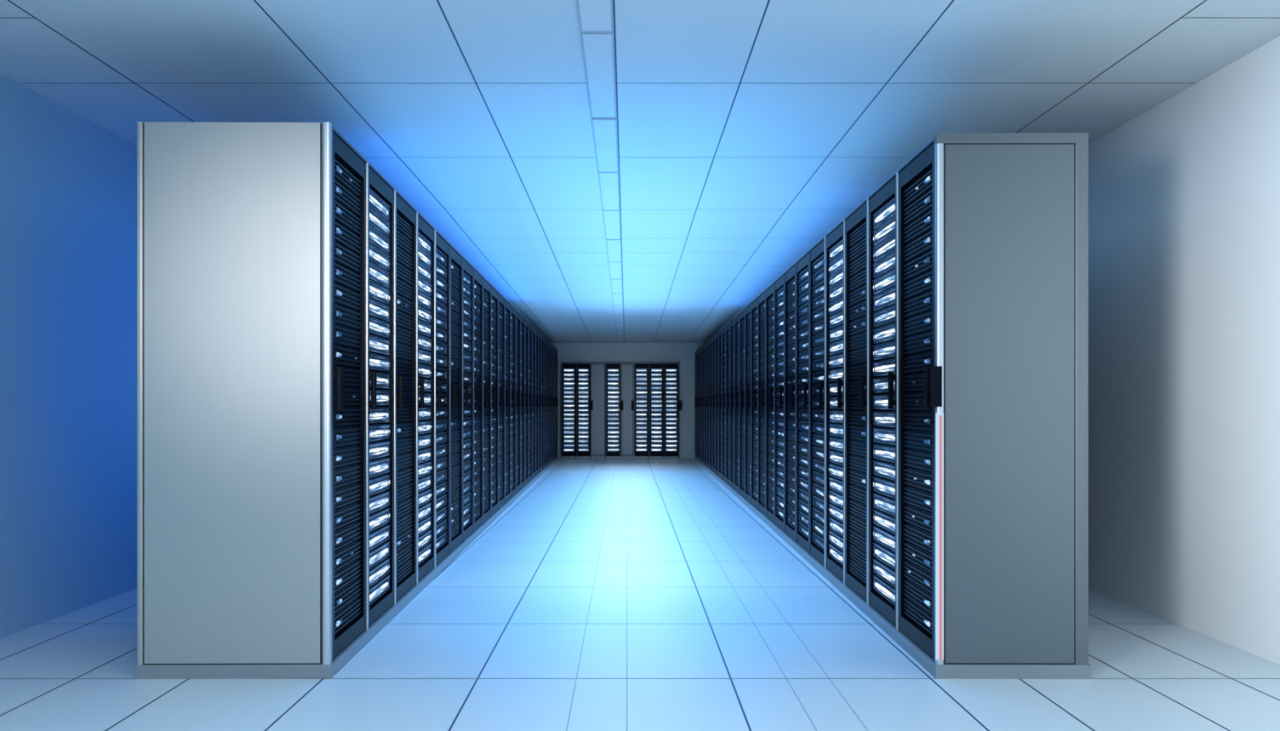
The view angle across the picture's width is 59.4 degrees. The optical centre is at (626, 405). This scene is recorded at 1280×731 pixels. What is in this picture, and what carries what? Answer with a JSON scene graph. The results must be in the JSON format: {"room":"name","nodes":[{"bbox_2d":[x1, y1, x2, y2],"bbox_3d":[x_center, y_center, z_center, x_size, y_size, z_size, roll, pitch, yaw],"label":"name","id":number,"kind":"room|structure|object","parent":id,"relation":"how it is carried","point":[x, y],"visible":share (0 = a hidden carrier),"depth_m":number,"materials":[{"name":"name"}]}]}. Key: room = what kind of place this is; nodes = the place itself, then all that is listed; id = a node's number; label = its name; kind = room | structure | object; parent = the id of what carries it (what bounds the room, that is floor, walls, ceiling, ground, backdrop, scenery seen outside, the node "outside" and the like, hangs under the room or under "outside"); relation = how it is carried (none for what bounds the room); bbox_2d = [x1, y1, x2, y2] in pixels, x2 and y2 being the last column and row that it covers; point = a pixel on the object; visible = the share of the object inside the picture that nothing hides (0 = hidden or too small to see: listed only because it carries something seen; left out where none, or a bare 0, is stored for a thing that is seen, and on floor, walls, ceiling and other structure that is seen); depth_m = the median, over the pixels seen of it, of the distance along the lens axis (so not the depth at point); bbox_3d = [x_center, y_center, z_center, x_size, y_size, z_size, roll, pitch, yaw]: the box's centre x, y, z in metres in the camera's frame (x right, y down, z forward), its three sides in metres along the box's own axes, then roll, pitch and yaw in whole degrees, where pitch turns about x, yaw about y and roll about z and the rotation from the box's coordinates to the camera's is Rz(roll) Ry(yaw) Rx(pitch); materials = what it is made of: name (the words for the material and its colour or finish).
{"room":"server room","nodes":[
{"label":"server room","id":0,"kind":"room"},
{"bbox_2d":[0,72,137,639],"bbox_3d":[-2.950,-0.230,10.175,0.100,2.660,25.350,0,0,0],"label":"wall","id":1,"kind":"structure","parent":0,"point":[68,182],"depth_m":5.77,"materials":[{"name":"blue paint"}]},
{"bbox_2d":[551,342,705,458],"bbox_3d":[-0.090,-0.230,22.900,5.820,2.660,0.100,0,0,0],"label":"wall","id":2,"kind":"structure","parent":0,"point":[682,353],"depth_m":22.85,"materials":[{"name":"paint"}]},
{"bbox_2d":[0,0,1279,342],"bbox_3d":[-0.090,-1.412,10.175,5.720,0.264,25.350,0,0,0],"label":"ceiling","id":3,"kind":"structure","parent":0,"point":[748,131],"depth_m":5.47,"materials":[{"name":"blue"}]},
{"bbox_2d":[576,0,624,342],"bbox_3d":[-0.123,-1.406,11.435,0.135,0.263,21.870,0,0,0],"label":"ceiling light strip","id":4,"kind":"object","parent":3,"relation":"attached to","point":[595,16],"depth_m":5.93,"materials":[{"name":"white plastic"}]},
{"bbox_2d":[0,458,1279,730],"bbox_3d":[-0.090,1.082,10.175,5.720,0.004,25.350,0,0,0],"label":"floor","id":5,"kind":"structure","parent":0,"point":[622,594],"depth_m":4.73,"materials":[{"name":"tile"}]},
{"bbox_2d":[136,121,368,679],"bbox_3d":[-1.544,-0.020,4.765,0.792,2.200,0.682,0,0,-1],"label":"rack","id":6,"kind":"object","parent":5,"relation":"on","point":[251,237],"visible":1,"depth_m":4.43,"materials":[{"name":"metal"}]},
{"bbox_2d":[365,160,396,642],"bbox_3d":[-1.552,-0.020,5.431,0.792,2.200,0.650,0,0,-1],"label":"rack","id":7,"kind":"object","parent":5,"relation":"on","point":[381,610],"visible":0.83,"depth_m":5.47,"materials":[{"name":"metal"}]},
{"bbox_2d":[393,188,418,615],"bbox_3d":[-1.560,-0.020,6.080,0.792,2.200,0.650,0,0,-1],"label":"rack","id":8,"kind":"object","parent":5,"relation":"on","point":[406,590],"visible":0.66,"depth_m":6.12,"materials":[{"name":"metal"}]},
{"bbox_2d":[415,210,436,594],"bbox_3d":[-1.567,-0.020,6.731,0.792,2.200,0.650,0,0,-1],"label":"rack","id":9,"kind":"object","parent":5,"relation":"on","point":[426,572],"visible":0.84,"depth_m":6.78,"materials":[{"name":"metal"}]},
{"bbox_2d":[434,228,451,576],"bbox_3d":[-1.575,-0.020,7.380,0.792,2.200,0.650,0,0,-1],"label":"rack","id":10,"kind":"object","parent":5,"relation":"on","point":[442,559],"visible":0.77,"depth_m":7.42,"materials":[{"name":"metal"}]},
{"bbox_2d":[448,243,463,562],"bbox_3d":[-1.583,-0.020,8.030,0.792,2.200,0.650,0,0,-1],"label":"rack","id":11,"kind":"object","parent":5,"relation":"on","point":[456,546],"visible":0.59,"depth_m":8.09,"materials":[{"name":"metal"}]},
{"bbox_2d":[462,256,475,550],"bbox_3d":[-1.591,-0.020,8.680,0.792,2.200,0.650,0,0,-1],"label":"rack","id":12,"kind":"object","parent":5,"relation":"on","point":[468,535],"visible":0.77,"depth_m":8.72,"materials":[{"name":"metal"}]},
{"bbox_2d":[473,266,484,539],"bbox_3d":[-1.599,-0.020,9.330,0.792,2.200,0.650,0,0,-1],"label":"rack","id":13,"kind":"object","parent":5,"relation":"on","point":[478,528],"visible":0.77,"depth_m":9.41,"materials":[{"name":"metal"}]},
{"bbox_2d":[482,276,492,530],"bbox_3d":[-1.607,-0.020,9.980,0.792,2.200,0.650,0,0,-1],"label":"rack","id":14,"kind":"object","parent":5,"relation":"on","point":[486,519],"visible":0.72,"depth_m":10.07,"materials":[{"name":"metal"}]},
{"bbox_2d":[490,284,499,522],"bbox_3d":[-1.615,-0.020,10.630,0.792,2.200,0.650,0,0,-1],"label":"rack","id":15,"kind":"object","parent":5,"relation":"on","point":[495,513],"visible":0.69,"depth_m":10.69,"materials":[{"name":"metal"}]},
{"bbox_2d":[497,291,506,515],"bbox_3d":[-1.623,-0.020,11.280,0.792,2.200,0.650,0,0,-1],"label":"rack","id":16,"kind":"object","parent":5,"relation":"on","point":[501,506],"visible":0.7,"depth_m":11.39,"materials":[{"name":"metal"}]},
{"bbox_2d":[504,297,511,509],"bbox_3d":[-1.630,-0.020,11.930,0.792,2.200,0.650,0,0,-1],"label":"rack","id":17,"kind":"object","parent":5,"relation":"on","point":[508,501],"visible":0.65,"depth_m":12.01,"materials":[{"name":"metal"}]},
{"bbox_2d":[510,303,516,503],"bbox_3d":[-1.638,-0.020,12.580,0.792,2.200,0.650,0,0,-1],"label":"rack","id":18,"kind":"object","parent":5,"relation":"on","point":[513,309],"visible":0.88,"depth_m":12.69,"materials":[{"name":"metal"}]},
{"bbox_2d":[515,308,521,498],"bbox_3d":[-1.646,-0.020,13.230,0.792,2.200,0.650,0,0,-1],"label":"rack","id":19,"kind":"object","parent":5,"relation":"on","point":[518,492],"visible":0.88,"depth_m":13.34,"materials":[{"name":"metal"}]},
{"bbox_2d":[520,313,525,493],"bbox_3d":[-1.654,-0.020,13.880,0.792,2.200,0.650,0,0,-1],"label":"rack","id":20,"kind":"object","parent":5,"relation":"on","point":[522,487],"visible":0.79,"depth_m":14.04,"materials":[{"name":"metal"}]},
{"bbox_2d":[524,317,528,490],"bbox_3d":[-1.662,-0.020,14.530,0.792,2.200,0.650,0,0,-1],"label":"rack","id":21,"kind":"object","parent":5,"relation":"on","point":[526,484],"visible":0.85,"depth_m":14.69,"materials":[{"name":"metal"}]},
{"bbox_2d":[528,321,533,487],"bbox_3d":[-1.670,-0.020,15.180,0.792,2.200,0.650,0,0,-1],"label":"rack","id":22,"kind":"object","parent":5,"relation":"on","point":[530,327],"visible":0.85,"depth_m":15.31,"materials":[{"name":"metal"}]},
{"bbox_2d":[531,324,536,483],"bbox_3d":[-1.677,-0.020,15.830,0.792,2.200,0.650,0,0,-1],"label":"rack","id":23,"kind":"object","parent":5,"relation":"on","point":[534,477],"visible":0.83,"depth_m":16.04,"materials":[{"name":"metal"}]},
{"bbox_2d":[535,328,538,479],"bbox_3d":[-1.685,-0.020,16.480,0.792,2.200,0.650,0,0,-1],"label":"rack","id":24,"kind":"object","parent":5,"relation":"on","point":[536,330],"visible":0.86,"depth_m":16.61,"materials":[{"name":"metal"}]},
{"bbox_2d":[537,331,542,477],"bbox_3d":[-1.693,-0.020,17.130,0.792,2.200,0.650,0,0,-1],"label":"rack","id":25,"kind":"object","parent":5,"relation":"on","point":[540,473],"visible":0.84,"depth_m":17.28,"materials":[{"name":"metal"}]},
{"bbox_2d":[541,333,544,474],"bbox_3d":[-1.701,-0.020,17.780,0.792,2.200,0.650,0,0,-1],"label":"rack","id":26,"kind":"object","parent":5,"relation":"on","point":[542,335],"visible":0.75,"depth_m":17.95,"materials":[{"name":"metal"}]},
{"bbox_2d":[543,336,546,471],"bbox_3d":[-1.709,-0.020,18.430,0.792,2.200,0.650,0,0,-1],"label":"rack","id":27,"kind":"object","parent":5,"relation":"on","point":[544,338],"visible":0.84,"depth_m":18.59,"materials":[{"name":"metal"}]},
{"bbox_2d":[546,338,549,469],"bbox_3d":[-1.717,-0.020,19.080,0.792,2.200,0.650,0,0,-1],"label":"rack","id":28,"kind":"object","parent":5,"relation":"on","point":[547,340],"visible":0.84,"depth_m":19.28,"materials":[{"name":"metal"}]},
{"bbox_2d":[547,341,551,467],"bbox_3d":[-1.725,-0.020,19.730,0.792,2.200,0.650,0,0,-1],"label":"rack","id":29,"kind":"object","parent":5,"relation":"on","point":[549,343],"visible":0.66,"depth_m":19.91,"materials":[{"name":"metal"}]},
{"bbox_2d":[550,343,553,466],"bbox_3d":[-1.732,-0.020,20.380,0.792,2.200,0.650,0,0,-1],"label":"rack","id":30,"kind":"object","parent":5,"relation":"on","point":[551,344],"visible":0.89,"depth_m":20.55,"materials":[{"name":"metal"}]},
{"bbox_2d":[552,345,555,463],"bbox_3d":[-1.740,-0.020,21.029,0.792,2.200,0.650,0,0,-1],"label":"rack","id":31,"kind":"object","parent":5,"relation":"on","point":[553,460],"visible":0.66,"depth_m":21.25,"materials":[{"name":"metal"}]},
{"bbox_2d":[554,346,556,462],"bbox_3d":[-1.748,-0.020,21.679,0.792,2.200,0.650,0,0,-1],"label":"rack","id":32,"kind":"object","parent":5,"relation":"on","point":[555,458],"visible":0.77,"depth_m":21.39,"materials":[{"name":"metal"}]},
{"bbox_2d":[555,348,558,460],"bbox_3d":[-1.756,-0.020,22.329,0.792,2.200,0.650,0,0,-1],"label":"rack","id":33,"kind":"object","parent":5,"relation":"on","point":[557,397],"visible":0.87,"depth_m":22.03,"materials":[{"name":"metal"}]},
{"bbox_2d":[561,363,576,459],"bbox_3d":[-1.174,0.110,22.719,0.279,1.940,0.252,0,0,0],"label":"tall cabinet","id":34,"kind":"object","parent":5,"relation":"on","point":[568,370],"visible":1,"depth_m":22.61,"materials":[{"name":"metal"}]},
{"bbox_2d":[576,363,592,459],"bbox_3d":[-0.853,0.110,22.700,0.331,1.940,0.290,0,0,0],"label":"tall cabinet","id":35,"kind":"object","parent":5,"relation":"on","point":[584,404],"visible":1,"depth_m":22.61,"materials":[{"name":"metal"}]},
{"bbox_2d":[591,363,604,458],"bbox_3d":[-0.587,0.110,22.735,0.287,1.940,0.190,0,0,0],"label":"tall cabinet","id":36,"kind":"object","parent":5,"relation":"on","point":[597,370],"visible":1,"depth_m":22.64,"materials":[{"name":"metal"}]},
{"bbox_2d":[605,363,623,459],"bbox_3d":[-0.249,0.110,22.700,0.356,1.940,0.290,0,0,0],"label":"tall cabinet","id":37,"kind":"object","parent":5,"relation":"on","point":[614,405],"visible":1,"depth_m":22.61,"materials":[{"name":"metal"}]},
{"bbox_2d":[621,363,633,458],"bbox_3d":[0.008,0.110,22.735,0.246,1.940,0.190,0,0,0],"label":"tall cabinet","id":38,"kind":"object","parent":5,"relation":"on","point":[627,369],"visible":1,"depth_m":22.64,"materials":[{"name":"metal"}]},
{"bbox_2d":[631,363,648,459],"bbox_3d":[0.262,0.110,22.700,0.347,1.940,0.290,0,0,0],"label":"tall cabinet","id":39,"kind":"object","parent":5,"relation":"on","point":[640,404],"visible":1,"depth_m":22.61,"materials":[{"name":"metal"}]},
{"bbox_2d":[648,363,662,459],"bbox_3d":[0.591,0.110,22.719,0.279,1.940,0.252,0,0,0],"label":"tall cabinet","id":40,"kind":"object","parent":5,"relation":"on","point":[655,370],"visible":1,"depth_m":22.61,"materials":[{"name":"metal"}]},
{"bbox_2d":[663,363,681,459],"bbox_3d":[0.921,0.110,22.700,0.347,1.940,0.290,0,0,0],"label":"tall cabinet","id":41,"kind":"object","parent":5,"relation":"on","point":[672,405],"visible":1,"depth_m":22.61,"materials":[{"name":"metal"}]},
{"bbox_2d":[694,351,696,460],"bbox_3d":[1.650,0.002,22.332,0.628,2.157,0.650,0,0,0],"label":"rack","id":42,"kind":"object","parent":5,"relation":"on","point":[695,352],"visible":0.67,"depth_m":22.61,"materials":[{"name":"metal"}]},
{"bbox_2d":[696,349,698,462],"bbox_3d":[1.645,0.002,21.682,0.628,2.157,0.650,0,0,0],"label":"rack","id":43,"kind":"object","parent":5,"relation":"on","point":[697,351],"visible":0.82,"depth_m":21.89,"materials":[{"name":"metal"}]},
{"bbox_2d":[697,347,700,463],"bbox_3d":[1.640,0.002,21.032,0.628,2.157,0.650,0,0,0],"label":"rack","id":44,"kind":"object","parent":5,"relation":"on","point":[699,460],"visible":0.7,"depth_m":21.19,"materials":[{"name":"metal"}]},
{"bbox_2d":[699,345,702,466],"bbox_3d":[1.635,0.002,20.382,0.628,2.157,0.650,0,0,0],"label":"rack","id":45,"kind":"object","parent":5,"relation":"on","point":[701,347],"visible":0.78,"depth_m":20.53,"materials":[{"name":"metal"}]},
{"bbox_2d":[702,343,705,467],"bbox_3d":[1.630,0.002,19.732,0.628,2.157,0.650,0,0,0],"label":"rack","id":46,"kind":"object","parent":5,"relation":"on","point":[703,463],"visible":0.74,"depth_m":19.93,"materials":[{"name":"metal"}]},
{"bbox_2d":[704,342,707,470],"bbox_3d":[1.625,0.002,19.082,0.628,2.157,0.650,0,0,0],"label":"rack","id":47,"kind":"object","parent":5,"relation":"on","point":[705,344],"visible":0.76,"depth_m":19.35,"materials":[{"name":"metal"}]},
{"bbox_2d":[706,339,710,472],"bbox_3d":[1.620,0.002,18.432,0.628,2.157,0.650,0,0,0],"label":"rack","id":48,"kind":"object","parent":5,"relation":"on","point":[708,340],"visible":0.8,"depth_m":18.59,"materials":[{"name":"metal"}]},
{"bbox_2d":[709,336,712,475],"bbox_3d":[1.615,0.002,17.782,0.628,2.157,0.650,0,0,0],"label":"rack","id":49,"kind":"object","parent":5,"relation":"on","point":[711,338],"visible":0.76,"depth_m":17.87,"materials":[{"name":"metal"}]},
{"bbox_2d":[711,334,715,477],"bbox_3d":[1.610,0.002,17.132,0.628,2.157,0.650,0,0,0],"label":"rack","id":50,"kind":"object","parent":5,"relation":"on","point":[713,473],"visible":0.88,"depth_m":17.25,"materials":[{"name":"metal"}]},
{"bbox_2d":[715,331,718,479],"bbox_3d":[1.605,0.002,16.482,0.628,2.157,0.650,0,0,0],"label":"rack","id":51,"kind":"object","parent":5,"relation":"on","point":[717,333],"visible":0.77,"depth_m":16.62,"materials":[{"name":"metal"}]},
{"bbox_2d":[717,328,722,483],"bbox_3d":[1.599,0.002,15.832,0.628,2.157,0.650,0,0,0],"label":"rack","id":52,"kind":"object","parent":5,"relation":"on","point":[720,331],"visible":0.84,"depth_m":15.98,"materials":[{"name":"metal"}]},
{"bbox_2d":[721,324,726,486],"bbox_3d":[1.594,0.002,15.182,0.628,2.157,0.650,0,0,0],"label":"rack","id":53,"kind":"object","parent":5,"relation":"on","point":[723,481],"visible":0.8,"depth_m":15.34,"materials":[{"name":"metal"}]},
{"bbox_2d":[724,321,729,490],"bbox_3d":[1.589,0.002,14.533,0.628,2.157,0.650,0,0,0],"label":"rack","id":54,"kind":"object","parent":5,"relation":"on","point":[727,325],"visible":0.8,"depth_m":14.70,"materials":[{"name":"metal"}]},
{"bbox_2d":[728,316,734,494],"bbox_3d":[1.584,0.002,13.883,0.628,2.157,0.650,0,0,0],"label":"rack","id":55,"kind":"object","parent":5,"relation":"on","point":[731,488],"visible":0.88,"depth_m":14.05,"materials":[{"name":"metal"}]},
{"bbox_2d":[733,312,739,499],"bbox_3d":[1.579,0.002,13.232,0.628,2.157,0.650,0,0,0],"label":"rack","id":56,"kind":"object","parent":5,"relation":"on","point":[736,492],"visible":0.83,"depth_m":13.38,"materials":[{"name":"metal"}]},
{"bbox_2d":[738,306,745,503],"bbox_3d":[1.574,0.002,12.583,0.628,2.157,0.650,0,0,0],"label":"rack","id":57,"kind":"object","parent":5,"relation":"on","point":[742,313],"visible":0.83,"depth_m":12.68,"materials":[{"name":"metal"}]},
{"bbox_2d":[743,302,751,509],"bbox_3d":[1.569,0.002,11.933,0.628,2.157,0.650,0,0,0],"label":"rack","id":58,"kind":"object","parent":5,"relation":"on","point":[747,502],"visible":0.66,"depth_m":12.03,"materials":[{"name":"metal"}]},
{"bbox_2d":[750,296,758,515],"bbox_3d":[1.564,0.002,11.283,0.628,2.157,0.650,0,0,0],"label":"rack","id":59,"kind":"object","parent":5,"relation":"on","point":[754,303],"visible":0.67,"depth_m":11.37,"materials":[{"name":"metal"}]},
{"bbox_2d":[756,288,766,523],"bbox_3d":[1.558,0.002,10.633,0.628,2.157,0.650,0,0,0],"label":"rack","id":60,"kind":"object","parent":5,"relation":"on","point":[761,513],"visible":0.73,"depth_m":10.71,"materials":[{"name":"metal"}]},
{"bbox_2d":[764,281,775,530],"bbox_3d":[1.553,0.002,9.983,0.628,2.157,0.650,0,0,0],"label":"rack","id":61,"kind":"object","parent":5,"relation":"on","point":[770,290],"visible":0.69,"depth_m":10.07,"materials":[{"name":"metal"}]},
{"bbox_2d":[773,271,784,539],"bbox_3d":[1.548,0.002,9.333,0.628,2.157,0.650,0,0,0],"label":"rack","id":62,"kind":"object","parent":5,"relation":"on","point":[779,526],"visible":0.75,"depth_m":9.40,"materials":[{"name":"metal"}]},
{"bbox_2d":[782,261,796,550],"bbox_3d":[1.543,0.002,8.683,0.628,2.157,0.650,0,0,0],"label":"rack","id":63,"kind":"object","parent":5,"relation":"on","point":[789,535],"visible":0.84,"depth_m":8.80,"materials":[{"name":"metal"}]},
{"bbox_2d":[794,249,810,562],"bbox_3d":[1.538,0.002,8.033,0.628,2.157,0.650,0,0,0],"label":"rack","id":64,"kind":"object","parent":5,"relation":"on","point":[802,546],"visible":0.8,"depth_m":8.10,"materials":[{"name":"metal"}]},
{"bbox_2d":[808,235,826,576],"bbox_3d":[1.533,0.002,7.383,0.628,2.157,0.650,0,0,0],"label":"rack","id":65,"kind":"object","parent":5,"relation":"on","point":[817,558],"visible":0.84,"depth_m":7.43,"materials":[{"name":"metal"}]},
{"bbox_2d":[823,217,845,594],"bbox_3d":[1.528,0.002,6.733,0.628,2.157,0.650,0,0,0],"label":"rack","id":66,"kind":"object","parent":5,"relation":"on","point":[834,571],"visible":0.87,"depth_m":6.76,"materials":[{"name":"metal"}]},
{"bbox_2d":[843,196,868,615],"bbox_3d":[1.523,0.002,6.083,0.628,2.157,0.650,0,0,0],"label":"rack","id":67,"kind":"object","parent":5,"relation":"on","point":[855,589],"visible":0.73,"depth_m":6.12,"materials":[{"name":"metal"}]},
{"bbox_2d":[866,169,899,642],"bbox_3d":[1.518,0.002,5.433,0.628,2.157,0.650,0,0,0],"label":"rack","id":68,"kind":"object","parent":5,"relation":"on","point":[882,608],"visible":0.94,"depth_m":5.45,"materials":[{"name":"metal"}]},
{"bbox_2d":[895,133,1090,679],"bbox_3d":[1.515,0.002,4.763,0.634,2.157,0.690,0,0,0],"label":"rack","id":69,"kind":"object","parent":5,"relation":"on","point":[993,227],"visible":1,"depth_m":4.43,"materials":[{"name":"metal"}]},
{"bbox_2d":[1088,35,1279,664],"bbox_3d":[2.770,-0.230,10.175,0.100,2.660,25.350,0,0,0],"label":"wall","id":70,"kind":"structure","parent":0,"point":[1184,195],"depth_m":5.40,"materials":[{"name":"white paint"}]}
]}

